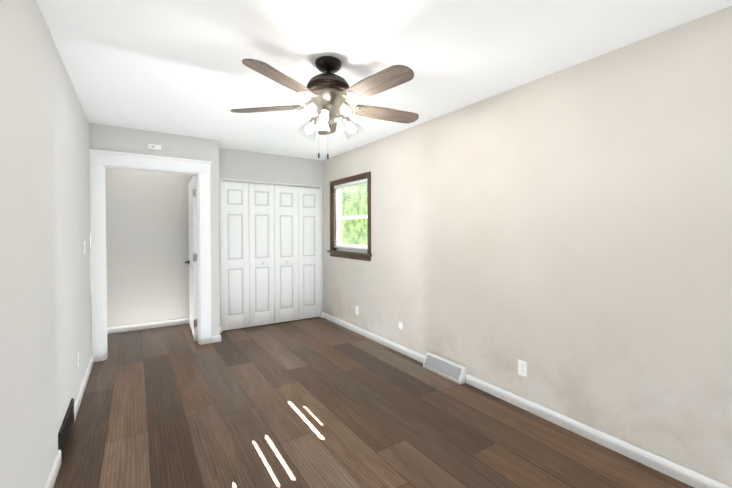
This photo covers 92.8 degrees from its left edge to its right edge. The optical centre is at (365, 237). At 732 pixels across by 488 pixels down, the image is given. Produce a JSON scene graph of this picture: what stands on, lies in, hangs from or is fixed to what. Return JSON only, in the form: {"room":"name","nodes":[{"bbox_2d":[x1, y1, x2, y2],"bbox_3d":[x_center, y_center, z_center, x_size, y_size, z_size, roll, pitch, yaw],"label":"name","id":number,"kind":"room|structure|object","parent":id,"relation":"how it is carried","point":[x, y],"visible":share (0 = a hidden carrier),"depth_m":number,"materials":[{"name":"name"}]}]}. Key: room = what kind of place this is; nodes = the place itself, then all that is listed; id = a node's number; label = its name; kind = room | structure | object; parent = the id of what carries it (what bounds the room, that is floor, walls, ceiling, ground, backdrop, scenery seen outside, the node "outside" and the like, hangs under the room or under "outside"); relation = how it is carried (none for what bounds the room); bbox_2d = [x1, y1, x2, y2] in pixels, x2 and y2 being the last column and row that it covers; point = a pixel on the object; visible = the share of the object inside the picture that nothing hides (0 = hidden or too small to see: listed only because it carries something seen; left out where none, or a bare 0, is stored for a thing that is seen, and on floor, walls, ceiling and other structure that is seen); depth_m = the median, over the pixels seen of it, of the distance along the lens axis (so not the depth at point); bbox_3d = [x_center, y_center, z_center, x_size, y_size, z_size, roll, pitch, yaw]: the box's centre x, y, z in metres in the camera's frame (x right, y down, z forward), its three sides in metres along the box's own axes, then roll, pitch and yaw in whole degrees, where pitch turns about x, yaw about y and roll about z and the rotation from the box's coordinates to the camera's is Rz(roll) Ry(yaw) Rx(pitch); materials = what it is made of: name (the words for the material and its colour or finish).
{"room":"empty bedroom","nodes":[
{"label":"empty bedroom","id":0,"kind":"room"},
{"bbox_2d":[0,0,91,487],"bbox_3d":[-1.731,0.086,1.816,0.120,2.445,6.656,-1,1,-33],"label":"wall","id":1,"kind":"structure","parent":0,"point":[45,305],"depth_m":1.66,"materials":[{"name":"paint"}]},
{"bbox_2d":[45,450,60,487],"bbox_3d":[-0.840,1.289,0.606,0.014,0.080,3.381,-1,1,-33],"label":"baseboard","id":2,"kind":"structure","parent":1,"relation":"attached to","point":[54,471],"depth_m":1.87,"materials":[{"name":"white"}]},
{"bbox_2d":[58,398,73,460],"bbox_3d":[-1.914,1.214,2.234,0.014,0.168,0.512,-1,1,-33],"label":"air vent","id":3,"kind":"object","parent":1,"relation":"in","point":[65,429],"visible":0.96,"depth_m":2.19,"materials":[{"name":"black metal"}]},
{"bbox_2d":[77,351,78,368],"bbox_3d":[-2.230,0.946,2.702,0.007,0.116,0.072,-1,1,-33],"label":"electrical outlet","id":4,"kind":"object","parent":1,"relation":"attached to","point":[77,359],"visible":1,"depth_m":2.69,"materials":[{"name":"white plastic"}]},
{"bbox_2d":[74,355,93,421],"bbox_3d":[-2.427,1.249,3.012,0.014,0.080,1.341,-1,1,-33],"label":"baseboard","id":5,"kind":"structure","parent":1,"relation":"attached to","point":[79,397],"depth_m":2.88,"materials":[{"name":"white wood"}]},
{"bbox_2d":[89,123,207,282],"bbox_3d":[-2.383,0.051,3.921,1.111,2.445,0.120,-1,1,-33],"label":"wall","id":6,"kind":"structure","parent":0,"point":[116,139],"depth_m":3.81,"materials":[{"name":"paint"}]},
{"bbox_2d":[89,149,211,361],"bbox_3d":[-2.366,0.185,3.934,1.149,2.177,0.188,-1,1,-33],"label":"door frame","id":7,"kind":"structure","parent":6,"relation":"attached to","point":[100,160],"depth_m":3.72,"materials":[{"name":"white wood"}]},
{"bbox_2d":[148,144,160,149],"bbox_3d":[-2.332,-0.998,3.850,0.125,0.054,0.023,-1,1,-33],"label":"detector","id":8,"kind":"object","parent":6,"relation":"attached to","point":[154,147],"visible":1,"depth_m":3.84,"materials":[{"name":"white plastic"}]},
{"bbox_2d":[105,167,193,327],"bbox_3d":[-2.301,0.027,5.355,2.828,2.445,0.120,-1,1,-33],"label":"wall","id":9,"kind":"structure","parent":0,"point":[147,236],"depth_m":4.81,"materials":[{"name":"paint"}]},
{"bbox_2d":[107,318,189,333],"bbox_3d":[-2.980,1.218,4.846,1.111,0.080,0.014,-1,1,-33],"label":"baseboard","id":10,"kind":"structure","parent":9,"relation":"attached to","point":[141,326],"depth_m":4.81,"materials":[{"name":"white wood"}]},
{"bbox_2d":[194,139,219,335],"bbox_3d":[-2.153,0.038,4.690,0.120,2.445,1.152,-1,1,-33],"label":"wall","id":11,"kind":"structure","parent":0,"point":[213,153],"depth_m":4.21,"materials":[{"name":"paint"}]},
{"bbox_2d":[185,176,196,341],"bbox_3d":[-2.257,0.252,4.585,0.157,2.005,0.917,-1,1,-33],"label":"entry door","id":12,"kind":"structure","parent":11,"relation":"in","point":[192,261],"depth_m":4.36,"materials":[{"name":"white wood"}]},
{"bbox_2d":[213,328,220,341],"bbox_3d":[-1.875,1.225,4.424,0.029,0.080,0.396,-1,1,-33],"label":"baseboard","id":13,"kind":"structure","parent":11,"relation":"attached to","point":[217,337],"depth_m":4.24,"materials":[{"name":"white wood"}]},
{"bbox_2d":[218,147,323,326],"bbox_3d":[-1.357,0.032,5.043,1.597,2.445,0.100,-1,1,-33],"label":"wall","id":14,"kind":"structure","parent":0,"point":[246,165],"depth_m":4.95,"materials":[{"name":"paint"}]},
{"bbox_2d":[221,180,319,330],"bbox_3d":[-1.322,0.234,5.043,1.449,2.017,0.073,-1,1,-33],"label":"closet doors","id":15,"kind":"structure","parent":14,"relation":"in","point":[270,232],"depth_m":5.00,"materials":[{"name":"white wood"}]},
{"bbox_2d":[220,178,321,332],"bbox_3d":[-1.333,0.232,5.060,1.479,2.044,0.103,-1,1,-33],"label":"trim","id":16,"kind":"structure","parent":14,"relation":"attached to","point":[320,236],"depth_m":5.24,"materials":[{"name":"white wood"}]},
{"bbox_2d":[53,317,693,487],"bbox_3d":[-0.501,1.325,2.648,3.068,0.060,6.656,-1,1,-33],"label":"floor","id":17,"kind":"structure","parent":0,"point":[316,402],"depth_m":2.41,"materials":[{"name":"brown wood"}]},
{"bbox_2d":[36,0,731,159],"bbox_3d":[-0.501,-1.179,2.606,3.068,0.060,6.656,-1,1,-33],"label":"ceiling","id":18,"kind":"structure","parent":0,"point":[177,67],"depth_m":2.14,"materials":[{"name":"paint"}]},
{"bbox_2d":[231,56,418,158],"bbox_3d":[-0.203,-0.823,2.278,1.302,0.640,1.308,-1,1,-33],"label":"ceiling fan","id":19,"kind":"object","parent":18,"relation":"hanging from","point":[328,91],"visible":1,"depth_m":2.18,"materials":[{"name":"brown wood"}]},
{"bbox_2d":[323,6,731,486],"bbox_3d":[0.729,0.059,3.439,0.120,2.445,6.656,-1,1,-33],"label":"wall","id":20,"kind":"structure","parent":0,"point":[565,234],"depth_m":2.28,"materials":[{"name":"paint"}]},
{"bbox_2d":[327,171,371,260],"bbox_3d":[-0.204,-0.271,4.803,0.170,1.115,1.124,-1,1,-33],"label":"window unit","id":21,"kind":"structure","parent":20,"relation":"in","point":[350,247],"depth_m":4.85,"materials":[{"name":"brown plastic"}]},
{"bbox_2d":[322,312,424,362],"bbox_3d":[-0.028,1.224,4.473,0.029,0.080,2.349,-1,1,-33],"label":"baseboard","id":22,"kind":"structure","parent":20,"relation":"attached to","point":[410,353],"depth_m":4.20,"materials":[{"name":"white wood"}]},
{"bbox_2d":[423,352,466,384],"bbox_3d":[0.727,1.216,3.273,0.087,0.136,0.476,-1,1,-33],"label":"air vent","id":23,"kind":"object","parent":20,"relation":"in","point":[448,369],"visible":1,"depth_m":3.23,"materials":[{"name":"white metal"}]},
{"bbox_2d":[518,359,526,376],"bbox_3d":[1.186,0.990,2.645,0.007,0.116,0.072,-1,1,-33],"label":"electrical outlet","id":24,"kind":"object","parent":20,"relation":"attached to","point":[522,367],"visible":1,"depth_m":2.64,"materials":[{"name":"white plastic"}]},
{"bbox_2d":[466,374,731,487],"bbox_3d":[1.657,1.267,1.931,0.014,0.080,2.783,-1,1,-33],"label":"baseboard","id":25,"kind":"structure","parent":20,"relation":"attached to","point":[687,476],"depth_m":2.17,"materials":[{"name":"white wood"}]},
{"label":"outside","id":26,"kind":"structure","parent":0,"visible":0},
{"bbox_2d":[341,184,366,244],"bbox_3d":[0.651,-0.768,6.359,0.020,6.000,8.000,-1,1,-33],"label":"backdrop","id":27,"kind":"structure","parent":26,"point":[355,224],"depth_m":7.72,"materials":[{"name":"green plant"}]}
]}

